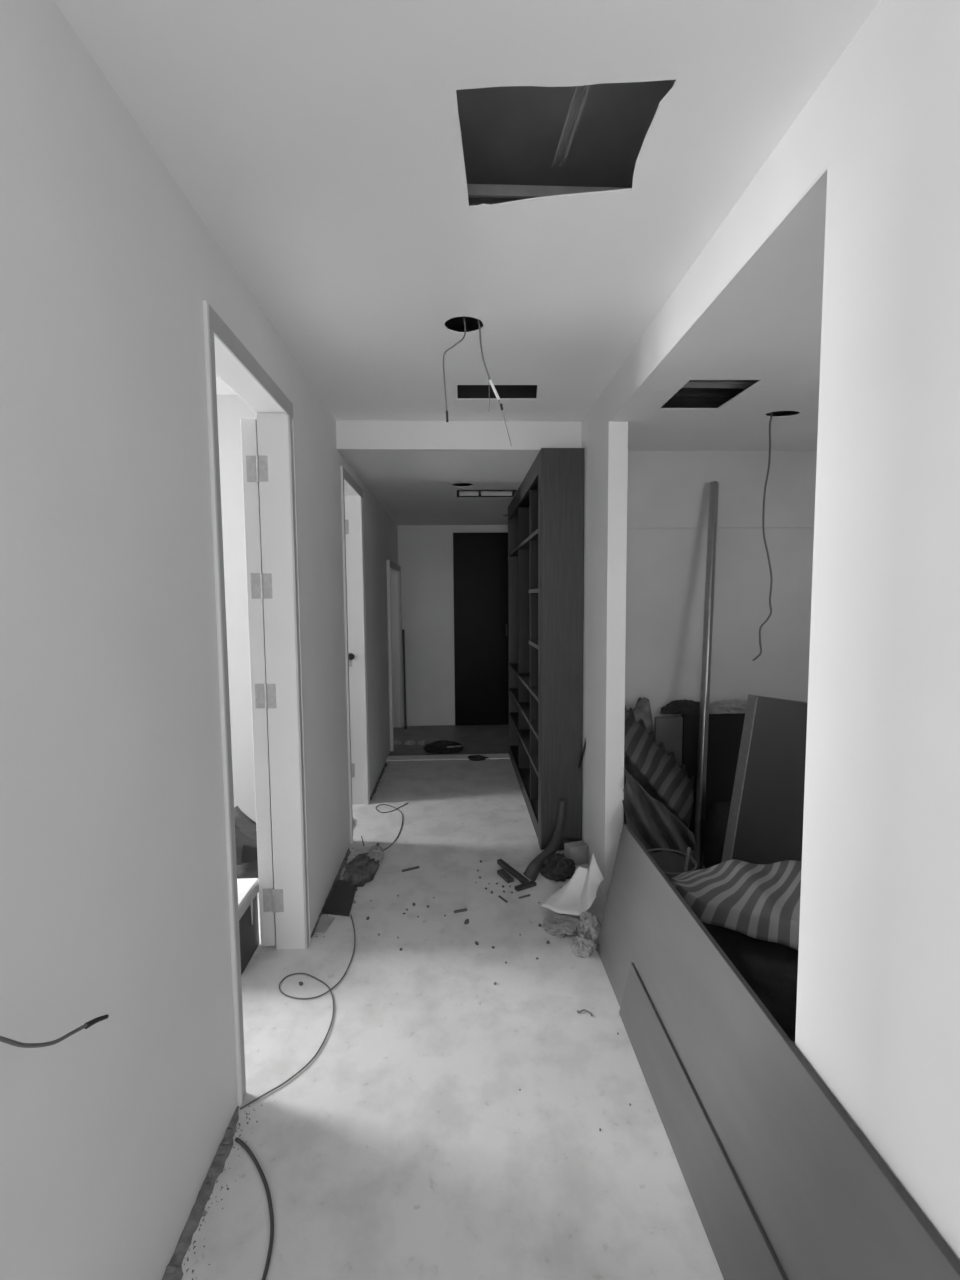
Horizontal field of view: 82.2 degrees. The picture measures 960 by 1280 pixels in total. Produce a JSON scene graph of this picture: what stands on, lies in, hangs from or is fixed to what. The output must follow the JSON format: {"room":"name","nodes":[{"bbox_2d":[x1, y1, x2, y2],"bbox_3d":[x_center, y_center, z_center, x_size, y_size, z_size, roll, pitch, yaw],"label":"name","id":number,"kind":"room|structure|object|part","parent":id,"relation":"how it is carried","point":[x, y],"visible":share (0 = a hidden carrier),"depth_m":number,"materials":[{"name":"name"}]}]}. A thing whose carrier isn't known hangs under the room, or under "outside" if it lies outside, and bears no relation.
{"room":"hallway under renovation","nodes":[
{"label":"hallway under renovation","id":0,"kind":"room"},
{"bbox_2d":[0,0,397,1279],"bbox_3d":[-0.834,-0.168,3.539,0.115,2.620,6.650,-1,4,-2],"label":"wall","id":1,"kind":"structure","parent":0,"point":[114,902],"depth_m":1.00,"materials":[{"name":"white paint"}]},
{"bbox_2d":[0,1014,108,1047],"bbox_3d":[-0.622,0.551,0.642,0.024,0.138,0.465,0,4,8],"label":"cable","id":2,"kind":"object","parent":1,"relation":"attached to","point":[90,1023],"visible":1,"depth_m":0.78,"materials":[{"name":"grey plastic"}]},
{"bbox_2d":[202,300,310,1106],"bbox_3d":[-0.791,0.176,2.108,0.191,2.147,1.348,-1,4,-6],"label":"door","id":3,"kind":"structure","parent":1,"relation":"in","point":[268,441],"depth_m":2.10,"materials":[{"name":"white paint"}]},
{"bbox_3d":[-0.678,0.251,1.476,0.009,2.089,0.031,-1,4,-2],"label":"casing","id":4,"kind":"part","parent":3,"relation":"part of","materials":[{"name":"white wood"}]},
{"bbox_3d":[-0.702,-0.845,1.740,0.009,0.058,0.722,-1,4,-2],"label":"casing","id":5,"kind":"part","parent":3,"relation":"part of","materials":[{"name":"white wood"}]},
{"bbox_3d":[-0.708,0.201,2.151,0.009,2.089,0.031,-1,4,-2],"label":"casing","id":6,"kind":"part","parent":3,"relation":"part of","materials":[{"name":"white wood"}]},
{"bbox_2d":[340,465,369,843],"bbox_3d":[-0.859,0.067,3.668,0.191,2.132,1.198,-1,4,-6],"label":"door","id":7,"kind":"structure","parent":1,"relation":"in","point":[351,492],"depth_m":3.68,"materials":[{"name":"white paint"}]},
{"bbox_3d":[-0.750,0.137,3.111,0.009,2.074,0.031,-1,4,-2],"label":"casing","id":8,"kind":"part","parent":7,"relation":"part of","materials":[{"name":"white wood"}]},
{"bbox_3d":[-0.864,0.112,3.690,0.044,0.044,0.008,-1,4,-2],"label":"strike plate","id":9,"kind":"part","parent":7,"relation":"part of","materials":[{"name":"black"}]},
{"bbox_3d":[-0.771,-0.949,3.338,0.009,0.058,0.647,-1,4,-2],"label":"casing","id":10,"kind":"part","parent":7,"relation":"part of","materials":[{"name":"white wood"}]},
{"bbox_3d":[-0.776,0.092,3.710,0.009,2.074,0.031,-1,4,-2],"label":"casing","id":11,"kind":"part","parent":7,"relation":"part of","materials":[{"name":"white wood"}]},
{"bbox_2d":[386,560,403,750],"bbox_3d":[-0.900,0.117,5.510,0.145,1.757,0.996,-1,4,-2],"label":"door","id":12,"kind":"structure","parent":1,"relation":"in","point":[394,608],"depth_m":5.94,"materials":[{"name":"white paint"}]},
{"bbox_3d":[-0.851,-0.731,5.456,0.027,0.058,0.982,-1,4,-2],"label":"casing","id":13,"kind":"part","parent":12,"relation":"part of","materials":[{"name":"white wood"}]},
{"bbox_3d":[-0.864,0.111,5.981,0.027,1.699,0.031,-1,4,-2],"label":"casing","id":14,"kind":"part","parent":12,"relation":"part of","materials":[{"name":"white wood"}]},
{"bbox_2d":[216,375,236,394],"bbox_3d":[-2.087,-1.153,1.479,2.583,0.012,2.600,-1,4,-2],"label":"ceiling","id":15,"kind":"structure","parent":0,"point":[222,388],"depth_m":2.73,"materials":[{"name":"grey paint"}]},
{"bbox_2d":[217,395,256,821],"bbox_3d":[-2.196,-0.110,2.907,2.663,2.620,0.100,-1,4,-2],"label":"wall","id":16,"kind":"structure","parent":0,"point":[230,408],"depth_m":2.89,"materials":[{"name":"grey paint"}]},
{"bbox_2d":[397,485,512,725],"bbox_3d":[-1.571,-0.349,6.028,3.985,2.620,0.120,-1,4,-2],"label":"wall","id":17,"kind":"structure","parent":0,"point":[425,552],"depth_m":6.02,"materials":[{"name":"white paint"}]},
{"bbox_2d":[453,532,508,724],"bbox_3d":[0.054,-0.110,6.018,0.675,2.110,0.073,-1,4,-2],"label":"door","id":18,"kind":"structure","parent":17,"relation":"in","point":[480,560],"depth_m":6.02,"materials":[{"name":"black paint"}]},
{"bbox_2d":[54,0,879,421],"bbox_3d":[-0.059,-1.167,1.532,1.440,0.210,2.830,-1,4,-2],"label":"ceiling","id":19,"kind":"structure","parent":0,"point":[318,143],"depth_m":1.19,"materials":[{"name":"white paint"}]},
{"bbox_2d":[182,724,794,1279],"bbox_3d":[-0.195,1.351,1.397,6.700,0.100,11.200,-1,4,-2],"label":"floor","id":20,"kind":"structure","parent":0,"point":[410,1146],"depth_m":1.57,"materials":[{"name":"grey concrete"}]},
{"bbox_2d":[162,1105,261,1279],"bbox_3d":[-0.613,1.324,1.077,0.091,0.012,0.906,-1,4,-2],"label":"dust","id":21,"kind":"object","parent":20,"relation":"on","point":[173,1271],"visible":1,"depth_m":1.28,"materials":[{"name":"grey"}]},
{"bbox_2d":[237,878,258,974],"bbox_3d":[-1.113,1.114,2.122,0.454,0.279,0.230,-1,4,-2],"label":"box","id":22,"kind":"object","parent":20,"relation":"on","point":[248,888],"visible":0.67,"depth_m":2.13,"materials":[{"name":"cardboard"}]},
{"bbox_2d":[234,806,257,878],"bbox_3d":[-1.124,1.002,2.698,0.310,0.415,0.342,-1,4,-2],"label":"tote bag","id":23,"kind":"object","parent":22,"relation":"on","point":[245,827],"visible":0.27,"depth_m":2.56,"materials":[{"name":"grey fabric"}]},
{"bbox_3d":[-1.114,0.977,2.112,0.437,0.004,0.214,-1,4,-2],"label":"lid","id":24,"kind":"part","parent":22,"relation":"part of","materials":[{"name":"white cardboard"}]},
{"bbox_3d":[-1.114,1.004,2.114,0.452,0.050,0.230,-1,4,-2],"label":"lid","id":25,"kind":"part","parent":22,"relation":"part of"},
{"bbox_2d":[235,1137,273,1279],"bbox_3d":[-0.514,1.307,1.266,0.066,0.008,0.404,-3,5,-28],"label":"cable","id":26,"kind":"object","parent":20,"relation":"on","point":[243,1144],"visible":1,"depth_m":1.27,"materials":[{"name":"grey plastic"}]},
{"bbox_2d":[240,915,355,1109],"bbox_3d":[-0.611,1.257,1.979,0.240,0.005,0.929,-1,4,-2],"label":"cable","id":27,"kind":"object","parent":20,"relation":"on","point":[308,1063],"visible":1,"depth_m":1.93,"materials":[{"name":"grey plastic"}]},
{"bbox_2d":[314,914,334,934],"bbox_3d":[-0.668,1.228,2.378,0.063,0.006,0.140,-1,4,-2],"label":"paper scrap","id":28,"kind":"object","parent":20,"relation":"on","point":[325,921],"visible":1,"depth_m":2.38,"materials":[{"name":"grey paper"}]},
{"bbox_2d":[311,848,357,938],"bbox_3d":[-0.695,1.203,2.701,0.069,0.012,0.843,-1,4,-2],"label":"dust","id":29,"kind":"object","parent":20,"relation":"on","point":[348,852],"visible":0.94,"depth_m":2.74,"materials":[{"name":"grey"}]},
{"bbox_2d":[322,879,356,916],"bbox_3d":[-0.650,1.209,2.590,0.126,0.012,0.312,-1,4,-2],"label":"board offcut","id":30,"kind":"object","parent":20,"relation":"on","point":[339,902],"visible":1,"depth_m":2.56,"materials":[{"name":"laminate"}]},
{"bbox_2d":[343,852,379,886],"bbox_3d":[-0.615,1.176,2.844,0.179,0.037,0.362,-1,4,-2],"label":"plastic bag","id":31,"kind":"object","parent":20,"relation":"on","point":[361,870],"visible":0.94,"depth_m":2.80,"materials":[{"name":"black plastic"}]},
{"bbox_2d":[367,845,383,861],"bbox_3d":[-0.567,1.155,2.987,0.094,0.057,0.157,-1,4,-2],"label":"plastic bag","id":32,"kind":"object","parent":20,"relation":"on","point":[376,852],"visible":0.89,"depth_m":2.96,"materials":[{"name":"grey plastic"}]},
{"bbox_2d":[370,762,386,801],"bbox_3d":[-0.764,1.085,4.293,0.068,0.010,0.944,-1,4,-2],"label":"dust","id":33,"kind":"object","parent":20,"relation":"on","point":[385,765],"visible":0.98,"depth_m":4.20,"materials":[{"name":"grey"}]},
{"bbox_2d":[376,803,407,849],"bbox_3d":[-0.583,1.149,3.408,0.213,0.006,0.744,-1,4,-2],"label":"cable","id":34,"kind":"object","parent":20,"relation":"on","point":[406,803],"visible":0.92,"depth_m":3.62,"materials":[{"name":"grey plastic"}]},
{"bbox_2d":[394,740,401,744],"bbox_3d":[-0.816,0.989,5.340,0.107,0.041,0.107,-3,5,-33],"label":"rubble","id":35,"kind":"object","parent":20,"relation":"on","point":[396,742],"visible":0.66,"depth_m":5.31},
{"bbox_2d":[402,629,406,728],"bbox_3d":[-0.819,0.425,5.961,0.020,1.079,0.136,-1,4,-12],"label":"plank","id":36,"kind":"object","parent":20,"relation":"on","point":[403,636],"visible":1,"depth_m":5.94,"materials":[{"name":"black wood"}]},
{"bbox_2d":[404,740,415,744],"bbox_3d":[-0.680,0.990,5.340,0.112,0.037,0.101,-1,4,-2],"label":"rubble","id":37,"kind":"object","parent":20,"relation":"on","point":[408,742],"visible":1,"depth_m":5.31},
{"bbox_2d":[402,866,418,871],"bbox_3d":[-0.360,1.189,2.856,0.093,0.006,0.014,-3,5,-26],"label":"splinter","id":38,"kind":"object","parent":20,"relation":"on","point":[416,867],"visible":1,"depth_m":2.85,"materials":[{"name":"black wood"}]},
{"bbox_2d":[418,740,428,744],"bbox_3d":[-0.545,0.988,5.333,0.110,0.040,0.102,-1,4,-2],"label":"rubble","id":39,"kind":"object","parent":20,"relation":"on","point":[422,742],"visible":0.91,"depth_m":5.30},
{"bbox_2d":[423,740,462,753],"bbox_3d":[-0.340,0.984,5.111,0.371,0.078,0.306,-1,4,-2],"label":"rag","id":40,"kind":"object","parent":20,"relation":"on","point":[437,747],"visible":0.94,"depth_m":5.03,"materials":[{"name":"fabric"}]},
{"bbox_2d":[386,753,509,760],"bbox_3d":[-0.166,1.047,4.879,1.307,0.026,0.140,-1,4,-2],"label":"trim","id":41,"kind":"structure","parent":20,"relation":"on","point":[506,755],"depth_m":4.86,"materials":[{"name":"wood"}]},
{"bbox_2d":[467,755,487,760],"bbox_3d":[-0.017,1.027,4.820,0.190,0.030,0.129,-1,4,-2],"label":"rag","id":42,"kind":"object","parent":41,"relation":"on","point":[471,757],"visible":1,"depth_m":4.79,"materials":[{"name":"fabric"}]},
{"bbox_2d":[454,908,466,912],"bbox_3d":[-0.087,1.216,2.470,0.061,0.007,0.012,-2,5,-18],"label":"splinter","id":43,"kind":"object","parent":20,"relation":"on","point":[465,909],"visible":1,"depth_m":2.47,"materials":[{"name":"grey wood"}]},
{"bbox_2d":[497,869,513,882],"bbox_3d":[0.128,1.186,2.765,0.036,0.018,0.113,-3,5,-27],"label":"wood offcut","id":44,"kind":"object","parent":20,"relation":"on","point":[502,873],"visible":1,"depth_m":2.75,"materials":[{"name":"grey wood"}]},
{"bbox_2d":[497,859,528,883],"bbox_3d":[0.165,1.181,2.804,0.026,0.022,0.262,-3,5,-29],"label":"wood offcut","id":45,"kind":"object","parent":20,"relation":"on","point":[503,864],"visible":0.84,"depth_m":2.79,"materials":[{"name":"grey wood"}]},
{"bbox_2d":[515,880,535,891],"bbox_3d":[0.221,1.193,2.668,0.111,0.016,0.028,-3,5,-29],"label":"wood offcut","id":46,"kind":"object","parent":20,"relation":"on","point":[530,884],"visible":1,"depth_m":2.66,"materials":[{"name":"grey wood"}]},
{"bbox_2d":[523,800,566,880],"bbox_3d":[0.355,1.038,2.863,0.065,0.315,0.387,3,5,38],"label":"trim strip","id":47,"kind":"object","parent":20,"relation":"on","point":[532,871],"visible":0.91,"depth_m":2.87,"materials":[{"name":"grey plastic"}]},
{"bbox_2d":[508,448,583,849],"bbox_3d":[0.401,0.013,3.895,0.225,2.185,1.875,-1,4,-2],"label":"bookcase","id":48,"kind":"object","parent":20,"relation":"on","point":[546,512],"visible":0.98,"depth_m":3.00,"materials":[{"name":"grey wood"}]},
{"bbox_3d":[0.361,-0.062,4.814,0.225,2.170,0.030,-1,4,-2],"label":"panel","id":49,"kind":"part","parent":48,"relation":"part of","materials":[{"name":"grey wood"}]},
{"bbox_3d":[0.377,0.237,4.507,0.211,0.022,0.628,-1,4,-2],"label":"shelf","id":50,"kind":"part","parent":48,"relation":"part of","materials":[{"name":"grey wood"}]},
{"bbox_3d":[0.379,0.457,4.523,0.211,0.022,0.628,-1,4,-2],"label":"shelf","id":51,"kind":"part","parent":48,"relation":"part of","materials":[{"name":"grey wood"}]},
{"bbox_3d":[0.380,0.671,4.539,0.211,0.022,0.628,-1,4,-2],"label":"shelf","id":52,"kind":"part","parent":48,"relation":"part of","materials":[{"name":"grey wood"}]},
{"bbox_3d":[0.383,0.970,4.562,0.211,0.022,0.628,-1,4,-2],"label":"shelf","id":53,"kind":"part","parent":48,"relation":"part of","materials":[{"name":"grey wood"}]},
{"bbox_3d":[0.289,-1.023,3.856,0.020,0.110,1.730,-1,4,-2],"label":"rail","id":54,"kind":"part","parent":48,"relation":"part of","materials":[{"name":"grey wood"}]},
{"bbox_3d":[0.398,-0.661,3.783,0.211,0.022,0.638,-1,4,-2],"label":"shelf","id":55,"kind":"part","parent":48,"relation":"part of","materials":[{"name":"grey wood"}]},
{"bbox_3d":[0.405,0.286,3.854,0.211,0.022,0.638,-1,4,-2],"label":"shelf","id":56,"kind":"part","parent":48,"relation":"part of","materials":[{"name":"grey wood"}]},
{"bbox_3d":[0.407,0.505,3.871,0.211,0.022,0.638,-1,4,-2],"label":"shelf","id":57,"kind":"part","parent":48,"relation":"part of","materials":[{"name":"grey wood"}]},
{"bbox_3d":[0.409,0.720,3.887,0.211,0.022,0.638,-1,4,-2],"label":"shelf","id":58,"kind":"part","parent":48,"relation":"part of","materials":[{"name":"grey wood"}]},
{"bbox_3d":[0.403,-1.061,3.815,0.205,0.030,1.815,-1,4,-2],"label":"panel","id":59,"kind":"part","parent":48,"relation":"part of","materials":[{"name":"grey wood"}]},
{"bbox_3d":[0.411,1.019,3.909,0.211,0.022,0.638,-1,4,-2],"label":"shelf","id":60,"kind":"part","parent":48,"relation":"part of","materials":[{"name":"black wood"}]},
{"bbox_3d":[0.424,-0.617,3.192,0.211,0.022,0.505,-1,4,-2],"label":"shelf","id":61,"kind":"part","parent":48,"relation":"part of","materials":[{"name":"grey wood"}]},
{"bbox_3d":[0.431,0.330,3.263,0.211,0.022,0.505,-1,4,-2],"label":"shelf","id":62,"kind":"part","parent":48,"relation":"part of","materials":[{"name":"grey wood"}]},
{"bbox_3d":[0.433,0.549,3.279,0.211,0.022,0.505,-1,4,-2],"label":"shelf","id":63,"kind":"part","parent":48,"relation":"part of","materials":[{"name":"grey wood"}]},
{"bbox_3d":[0.434,0.764,3.295,0.211,0.022,0.505,-1,4,-2],"label":"shelf","id":64,"kind":"part","parent":48,"relation":"part of","materials":[{"name":"grey wood"}]},
{"bbox_3d":[0.437,1.063,3.318,0.211,0.022,0.505,-1,4,-2],"label":"shelf","id":65,"kind":"part","parent":48,"relation":"part of","materials":[{"name":"black wood"}]},
{"bbox_3d":[0.442,0.074,2.976,0.225,2.170,0.030,-1,4,-2],"label":"panel","id":66,"kind":"part","parent":48,"relation":"part of","materials":[{"name":"grey wood"}]},
{"bbox_2d":[578,737,586,768],"bbox_3d":[0.556,0.600,2.954,0.018,0.195,0.063,-3,5,-35],"label":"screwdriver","id":67,"kind":"object","parent":48,"relation":"attached to","point":[584,747],"visible":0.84,"depth_m":2.95,"materials":[{"name":"black"}]},
{"bbox_2d":[540,852,575,881],"bbox_3d":[0.398,1.143,2.809,0.185,0.093,0.205,-1,4,-2],"label":"rag","id":68,"kind":"object","parent":20,"relation":"on","point":[557,867],"visible":0.94,"depth_m":2.76,"materials":[{"name":"fabric"}]},
{"bbox_2d":[542,913,577,937],"bbox_3d":[0.352,1.208,2.349,0.179,0.033,0.163,-1,4,-2],"label":"film","id":69,"kind":"object","parent":20,"relation":"on","point":[558,925],"visible":0.91,"depth_m":2.32,"materials":[{"name":"grey plastic"}]},
{"bbox_2d":[541,853,602,915],"bbox_3d":[0.428,1.089,2.476,0.232,0.196,0.243,2,5,30],"label":"sheet","id":70,"kind":"object","parent":20,"relation":"on","point":[579,895],"visible":0.99,"depth_m":2.48,"materials":[{"name":"paper"}]},
{"bbox_2d":[564,841,587,865],"bbox_3d":[0.510,1.131,2.917,0.110,0.100,0.070,-2,4,-17],"label":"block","id":71,"kind":"object","parent":20,"relation":"on","point":[577,851],"visible":0.8,"depth_m":2.89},
{"bbox_2d":[571,934,593,957],"bbox_3d":[0.408,1.204,2.187,0.092,0.065,0.090,1,4,18],"label":"film","id":72,"kind":"object","parent":20,"relation":"on","point":[581,945],"visible":1,"depth_m":2.16,"materials":[{"name":"grey plastic"}]},
{"bbox_2d":[576,911,600,943],"bbox_3d":[0.455,1.185,2.298,0.108,0.084,0.155,-1,4,-2],"label":"film","id":73,"kind":"object","parent":20,"relation":"on","point":[588,924],"visible":0.76,"depth_m":2.27,"materials":[{"name":"grey plastic"}]},
{"bbox_2d":[624,697,657,823],"bbox_3d":[0.868,0.738,2.966,0.180,0.870,0.089,-1,4,-2],"label":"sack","id":74,"kind":"object","parent":20,"relation":"on","point":[642,710],"visible":0.19,"depth_m":2.92,"materials":[{"name":"grey fabric"}]},
{"bbox_2d":[621,770,696,864],"bbox_3d":[0.821,0.908,2.539,0.355,0.603,0.176,0,4,4],"label":"tarp","id":75,"kind":"object","parent":20,"relation":"on","point":[651,822],"visible":0.37,"depth_m":2.54,"materials":[{"name":"grey fabric"}]},
{"bbox_2d":[655,717,682,821],"bbox_3d":[1.022,0.792,2.997,0.149,0.756,0.015,-1,4,-2],"label":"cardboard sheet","id":76,"kind":"object","parent":20,"relation":"on","point":[668,730],"visible":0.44,"depth_m":2.97,"materials":[{"name":"cardboard"}]},
{"bbox_2d":[647,848,696,880],"bbox_3d":[0.778,1.067,2.282,0.222,0.319,0.222,-1,4,-2],"label":"bucket","id":77,"kind":"object","parent":20,"relation":"on","point":[671,864],"visible":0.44,"depth_m":2.36,"materials":[{"name":"black plastic"}]},
{"bbox_2d":[684,847,690,869],"bbox_3d":[0.824,1.021,2.240,0.014,0.377,0.058,-4,6,-39],"label":"stick","id":78,"kind":"object","parent":77,"relation":"in","point":[688,848],"visible":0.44,"depth_m":2.21,"materials":[{"name":"grey wood"}]},
{"bbox_2d":[619,963,786,1279],"bbox_3d":[0.550,1.272,0.542,0.050,0.172,2.644,-1,4,-2],"label":"board","id":79,"kind":"object","parent":20,"relation":"on","point":[742,1250],"visible":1,"depth_m":1.29,"materials":[{"name":"grey wood"}]},
{"bbox_2d":[693,481,718,867],"bbox_3d":[1.159,0.178,2.820,0.043,2.009,0.400,2,5,29],"label":"channel","id":80,"kind":"object","parent":20,"relation":"on","point":[714,486],"visible":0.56,"depth_m":2.81,"materials":[{"name":"metal"}]},
{"bbox_2d":[681,713,744,850],"bbox_3d":[1.372,0.781,3.044,0.523,0.767,0.040,-1,4,-2],"label":"panel","id":81,"kind":"object","parent":20,"relation":"on","point":[724,730],"visible":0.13,"depth_m":3.01,"materials":[{"name":"black wood"}]},
{"bbox_2d":[660,699,699,714],"bbox_3d":[1.112,0.361,3.001,0.268,0.079,0.071,-1,4,-2],"label":"rag","id":82,"kind":"object","parent":81,"relation":"on","point":[684,707],"visible":0.88,"depth_m":2.98,"materials":[{"name":"fabric"}]},
{"bbox_2d":[709,699,746,713],"bbox_3d":[1.386,0.361,3.013,0.362,0.074,0.075,-1,4,-2],"label":"rubble heap","id":83,"kind":"object","parent":81,"relation":"on","point":[735,706],"visible":0.71,"depth_m":2.99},
{"bbox_2d":[703,801,730,866],"bbox_3d":[1.282,0.980,2.770,0.292,0.410,0.326,-1,4,-2],"label":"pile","id":84,"kind":"object","parent":20,"relation":"on","point":[716,823],"visible":0.23,"depth_m":2.73,"materials":[{"name":"black"}]},
{"bbox_2d":[699,919,797,1041],"bbox_3d":[1.141,1.071,1.964,0.931,0.351,0.619,-1,4,-2],"label":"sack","id":85,"kind":"object","parent":20,"relation":"on","point":[770,969],"visible":0.08,"depth_m":1.73,"materials":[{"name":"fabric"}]},
{"bbox_2d":[671,859,801,950],"bbox_3d":[1.024,0.868,1.811,0.697,0.137,0.400,-1,4,-2],"label":"striped cushion","id":86,"kind":"object","parent":85,"relation":"on","point":[757,901],"visible":0.74,"depth_m":1.83,"materials":[{"name":"grey fabric"}]},
{"bbox_2d":[721,694,807,862],"bbox_3d":[1.428,0.726,2.429,0.794,0.963,0.148,-1,4,-2],"label":"panel","id":87,"kind":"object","parent":20,"relation":"on","point":[765,824],"depth_m":2.39,"materials":[{"name":"laminate"}]},
{"bbox_2d":[596,824,959,1279],"bbox_3d":[0.594,1.099,0.725,0.135,0.491,3.030,-1,4,-2],"label":"board","id":88,"kind":"object","parent":20,"relation":"on","point":[826,1204],"visible":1,"depth_m":1.14,"materials":[{"name":"grey wood"}]},
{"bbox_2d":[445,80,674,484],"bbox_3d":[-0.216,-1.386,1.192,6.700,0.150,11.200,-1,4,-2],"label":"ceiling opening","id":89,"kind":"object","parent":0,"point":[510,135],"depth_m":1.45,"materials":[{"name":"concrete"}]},
{"bbox_2d":[443,317,465,421],"bbox_3d":[-0.089,-1.064,1.904,0.083,0.602,0.008,-1,4,-2],"label":"wire","id":90,"kind":"object","parent":89,"relation":"hanging from","point":[455,344],"visible":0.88,"depth_m":1.91,"materials":[{"name":"grey"}]},
{"bbox_2d":[336,420,581,448],"bbox_3d":[-0.108,-1.232,2.931,1.307,0.418,0.012,-1,4,-2],"label":"beam","id":91,"kind":"structure","parent":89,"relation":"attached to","point":[349,433],"depth_m":2.94,"materials":[{"name":"white paint"}]},
{"bbox_2d":[478,319,511,445],"bbox_3d":[0.051,-1.024,1.913,0.118,0.683,0.010,-1,4,-2],"label":"wire","id":92,"kind":"object","parent":89,"relation":"hanging from","point":[489,378],"visible":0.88,"depth_m":1.92,"materials":[{"name":"grey"}]},
{"bbox_2d":[753,412,772,660],"bbox_3d":[1.243,-0.657,2.384,0.082,1.506,0.008,-1,4,-2],"label":"wire","id":93,"kind":"object","parent":89,"relation":"hanging from","point":[771,415],"visible":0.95,"depth_m":2.40,"materials":[{"name":"grey"}]},
{"bbox_2d":[337,166,827,524],"bbox_3d":[0.800,-1.065,3.243,3.300,0.070,5.650,-1,4,-2],"label":"ceiling","id":94,"kind":"structure","parent":0,"point":[760,334],"depth_m":2.16,"materials":[{"name":"white paint"}]},
{"bbox_2d":[457,490,516,496],"bbox_3d":[0.045,-1.121,4.204,0.445,0.046,0.310,-1,4,-2],"label":"ceiling vent","id":95,"kind":"object","parent":94,"relation":"in","point":[459,493],"visible":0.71,"depth_m":4.18,"materials":[{"name":"grey metal"}]},
{"bbox_2d":[624,707,694,828],"bbox_3d":[0.894,0.607,2.746,0.375,0.609,0.228,0,4,10],"label":"tarp","id":96,"kind":"object","parent":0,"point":[671,782],"visible":0.98,"depth_m":2.70,"materials":[{"name":"grey fabric"}]},
{"bbox_2d":[623,388,816,823],"bbox_3d":[1.604,-0.153,3.078,1.928,2.620,0.123,-1,4,-2],"label":"wall","id":97,"kind":"structure","parent":0,"point":[668,491],"depth_m":2.99,"materials":[{"name":"grey paint"}]},
{"bbox_2d":[581,0,959,1261],"bbox_3d":[0.670,-0.019,1.383,0.087,2.620,11.100,-1,4,-2],"label":"wall","id":98,"kind":"structure","parent":0,"point":[878,1003],"depth_m":0.89,"materials":[{"name":"white paint"}]}
]}

